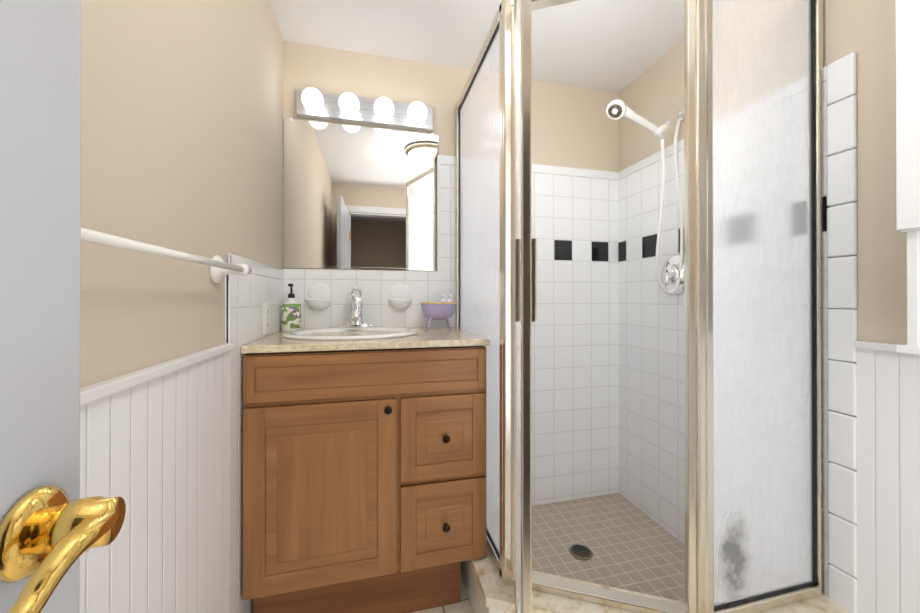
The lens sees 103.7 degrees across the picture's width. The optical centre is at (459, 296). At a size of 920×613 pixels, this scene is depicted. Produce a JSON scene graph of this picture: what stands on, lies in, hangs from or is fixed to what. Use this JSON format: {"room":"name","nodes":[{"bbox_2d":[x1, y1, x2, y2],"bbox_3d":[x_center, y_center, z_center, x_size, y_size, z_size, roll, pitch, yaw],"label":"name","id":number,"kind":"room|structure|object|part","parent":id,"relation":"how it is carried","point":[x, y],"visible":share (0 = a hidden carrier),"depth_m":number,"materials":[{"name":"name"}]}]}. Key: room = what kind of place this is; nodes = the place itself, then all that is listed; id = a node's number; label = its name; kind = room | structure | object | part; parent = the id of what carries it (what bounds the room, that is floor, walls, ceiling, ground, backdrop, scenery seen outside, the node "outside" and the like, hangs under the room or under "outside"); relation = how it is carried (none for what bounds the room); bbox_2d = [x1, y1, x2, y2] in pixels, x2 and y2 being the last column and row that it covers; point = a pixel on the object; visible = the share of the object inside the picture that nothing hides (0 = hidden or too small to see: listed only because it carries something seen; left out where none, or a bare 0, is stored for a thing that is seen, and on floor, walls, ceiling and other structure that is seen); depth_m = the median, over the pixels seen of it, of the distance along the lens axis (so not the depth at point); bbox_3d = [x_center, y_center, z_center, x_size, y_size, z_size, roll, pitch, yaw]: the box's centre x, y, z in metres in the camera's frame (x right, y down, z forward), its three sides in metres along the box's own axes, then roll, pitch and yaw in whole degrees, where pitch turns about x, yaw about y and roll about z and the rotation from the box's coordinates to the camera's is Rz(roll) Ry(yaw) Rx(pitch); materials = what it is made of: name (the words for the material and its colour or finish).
{"room":"bathroom","nodes":[
{"label":"bathroom","id":0,"kind":"room"},
{"bbox_2d":[80,0,282,387],"bbox_3d":[-0.578,-0.023,0.542,0.100,2.240,2.160,0,0,-14],"label":"wall","id":1,"kind":"structure","parent":0,"point":[181,125],"depth_m":0.71,"materials":[{"name":"beige paint"}]},
{"bbox_2d":[79,343,233,612],"bbox_3d":[-0.454,0.609,0.288,0.022,0.975,1.412,0,0,-14],"label":"wainscot","id":2,"kind":"structure","parent":1,"relation":"attached to","point":[154,447],"depth_m":0.66,"materials":[{"name":"white wood"}]},
{"bbox_2d":[81,228,251,282],"bbox_3d":[-0.506,-0.070,0.620,0.077,0.072,0.699,0,0,-14],"label":"towel rail","id":3,"kind":"object","parent":1,"relation":"attached to","point":[219,269],"visible":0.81,"depth_m":0.58,"materials":[{"name":"white plastic"}]},
{"bbox_2d":[225,253,284,612],"bbox_3d":[-0.704,0.491,1.284,0.010,1.218,0.640,0,0,-14],"label":"wall tile","id":4,"kind":"structure","parent":1,"relation":"attached to","point":[246,296],"depth_m":1.06,"materials":[{"name":"white tile"}]},
{"bbox_2d":[263,302,270,334],"bbox_3d":[-0.704,0.077,1.319,0.008,0.115,0.080,0,0,-14],"label":"electrical outlet plate","id":5,"kind":"object","parent":4,"relation":"attached to","point":[266,317],"visible":1,"depth_m":1.30,"materials":[{"name":"white plastic"}]},
{"bbox_2d":[411,576,472,612],"bbox_3d":[0.282,1.128,0.852,1.920,0.060,2.160,0,0,-14],"label":"floor","id":6,"kind":"structure","parent":0,"point":[463,605],"depth_m":1.28,"materials":[{"name":"tile"}]},
{"bbox_2d":[241,287,489,612],"bbox_3d":[-0.331,0.527,1.403,0.770,1.142,0.582,0,0,-14],"label":"bathroom vanity","id":7,"kind":"object","parent":6,"relation":"on","point":[364,470],"visible":1,"depth_m":1.15,"materials":[{"name":"brown wood"}]},
{"bbox_2d":[241,327,489,353],"bbox_3d":[-0.335,0.157,1.418,0.770,0.023,0.552,0,0,-14],"label":"countertop","id":8,"kind":"structure","parent":7,"relation":"on","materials":[{"name":"stone"}]},
{"bbox_2d":[281,284,300,331],"bbox_3d":[-0.717,0.044,1.535,0.076,0.200,0.076,0,0,-14],"label":"soap bottle","id":9,"kind":"object","parent":8,"relation":"on","point":[290,314],"visible":0.98,"depth_m":1.50,"materials":[{"name":"multicoloured plastic"}]},
{"bbox_2d":[282,327,417,339],"bbox_3d":[-0.413,0.149,1.400,0.500,0.034,0.410,0,0,-14],"label":"sink","id":10,"kind":"object","parent":8,"relation":"in","point":[330,333],"depth_m":1.39,"materials":[{"name":"white ceramic"}]},
{"bbox_2d":[328,287,384,330],"bbox_3d":[-0.452,0.051,1.570,0.250,0.189,0.162,0,0,-14],"label":"faucet","id":11,"kind":"object","parent":8,"relation":"on","point":[356,322],"depth_m":1.58,"materials":[{"name":"silver metal"}]},
{"bbox_2d":[420,294,456,328],"bbox_3d":[-0.098,0.065,1.668,0.178,0.157,0.098,0,0,-14],"label":"soap dish","id":12,"kind":"object","parent":8,"relation":"on","point":[443,309],"visible":1,"depth_m":1.64,"materials":[{"name":"purple ceramic"}]},
{"bbox_2d":[456,0,849,612],"bbox_3d":[0.496,0.076,1.322,1.067,2.043,1.136,0,0,-14],"label":"shower","id":13,"kind":"object","parent":6,"relation":"on","point":[744,274],"visible":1,"depth_m":1.07,"materials":[{"name":"glass"}]},
{"bbox_3d":[0.149,-0.019,0.900,0.192,1.774,0.480,0,0,-14],"label":"door","id":14,"kind":"part","parent":13,"relation":"part of","materials":[{"name":"silver metal"}]},
{"bbox_2d":[283,41,618,270],"bbox_3d":[0.037,-0.019,1.856,1.920,2.240,0.100,0,0,-14],"label":"wall","id":15,"kind":"structure","parent":0,"point":[574,127],"depth_m":1.78,"materials":[{"name":"beige paint"}]},
{"bbox_2d":[283,117,437,270],"bbox_3d":[-0.444,-0.462,1.683,0.696,0.670,0.010,0,0,-14],"label":"mirror","id":16,"kind":"object","parent":15,"relation":"attached to","point":[359,198],"visible":1,"depth_m":1.68,"materials":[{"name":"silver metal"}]},
{"bbox_2d":[296,88,432,131],"bbox_3d":[-0.416,-0.859,1.625,0.610,0.116,0.138,0,0,-14],"label":"sconce","id":17,"kind":"object","parent":15,"relation":"attached to","point":[314,103],"visible":1,"depth_m":1.63,"materials":[{"name":"white glass"}]},
{"bbox_2d":[282,155,618,505],"bbox_3d":[0.050,0.204,1.802,1.720,1.795,0.010,0,0,-14],"label":"wall tile","id":18,"kind":"structure","parent":15,"relation":"attached to","point":[575,397],"depth_m":1.92,"materials":[{"name":"white tile"}]},
{"bbox_2d":[305,282,331,309],"bbox_3d":[-0.631,-0.003,1.605,0.116,0.126,0.052,0,0,-14],"label":"soap holder","id":19,"kind":"object","parent":18,"relation":"attached to","point":[318,294],"visible":1,"depth_m":1.62,"materials":[{"name":"white ceramic"}]},
{"bbox_2d":[388,283,411,308],"bbox_3d":[-0.278,-0.003,1.692,0.116,0.126,0.052,0,0,-14],"label":"soap holder","id":20,"kind":"object","parent":18,"relation":"attached to","point":[400,294],"visible":1,"depth_m":1.70,"materials":[{"name":"white ceramic"}]},
{"bbox_2d":[269,0,683,92],"bbox_3d":[0.294,-1.172,0.810,1.920,0.060,2.260,0,0,-14],"label":"ceiling","id":21,"kind":"structure","parent":0,"point":[617,46],"depth_m":1.55,"materials":[{"name":"white paint"}]},
{"bbox_2d":[618,0,906,524],"bbox_3d":[1.189,-0.021,0.975,0.100,2.240,2.160,0,0,-14],"label":"wall","id":22,"kind":"structure","parent":0,"point":[865,30],"depth_m":1.00,"materials":[{"name":"beige paint"}]},
{"bbox_2d":[618,52,857,612],"bbox_3d":[1.000,0.203,1.510,0.014,1.795,1.012,0,0,-14],"label":"wall tile","id":23,"kind":"structure","parent":22,"relation":"attached to","point":[651,402],"depth_m":1.61,"materials":[{"name":"white tile"}]},
{"bbox_2d":[854,341,919,612],"bbox_3d":[1.240,0.610,0.511,0.022,0.975,1.040,0,0,-14],"label":"wainscot","id":24,"kind":"structure","parent":22,"relation":"attached to","point":[888,462],"depth_m":0.96,"materials":[{"name":"white wood"}]},
{"bbox_2d":[896,0,919,354],"bbox_3d":[1.114,-0.415,0.509,0.221,1.075,0.654,0,0,-14],"label":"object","id":25,"kind":"object","parent":22,"relation":"attached to","point":[908,117],"visible":1,"depth_m":0.78,"materials":[{"name":"white"}]},
{"bbox_3d":[0.550,-0.025,-0.242,1.720,2.240,0.100,0,0,-14],"label":"wall","id":26,"kind":"structure","parent":0,"visible":0},
{"bbox_2d":[0,0,80,612],"bbox_3d":[-0.249,0.120,-0.022,0.059,1.928,0.686,0,0,-14],"label":"door leaf","id":27,"kind":"structure","parent":26,"relation":"in","point":[40,158],"depth_m":0.27,"materials":[{"name":"grey paint"}]},
{"bbox_2d":[0,486,125,612],"bbox_3d":[-0.279,0.172,0.244,0.056,0.066,0.102,0,0,-14],"label":"door lever","id":28,"kind":"object","parent":27,"relation":"attached to","point":[50,536],"visible":1,"depth_m":0.25,"materials":[{"name":"gold metal"}]}
]}

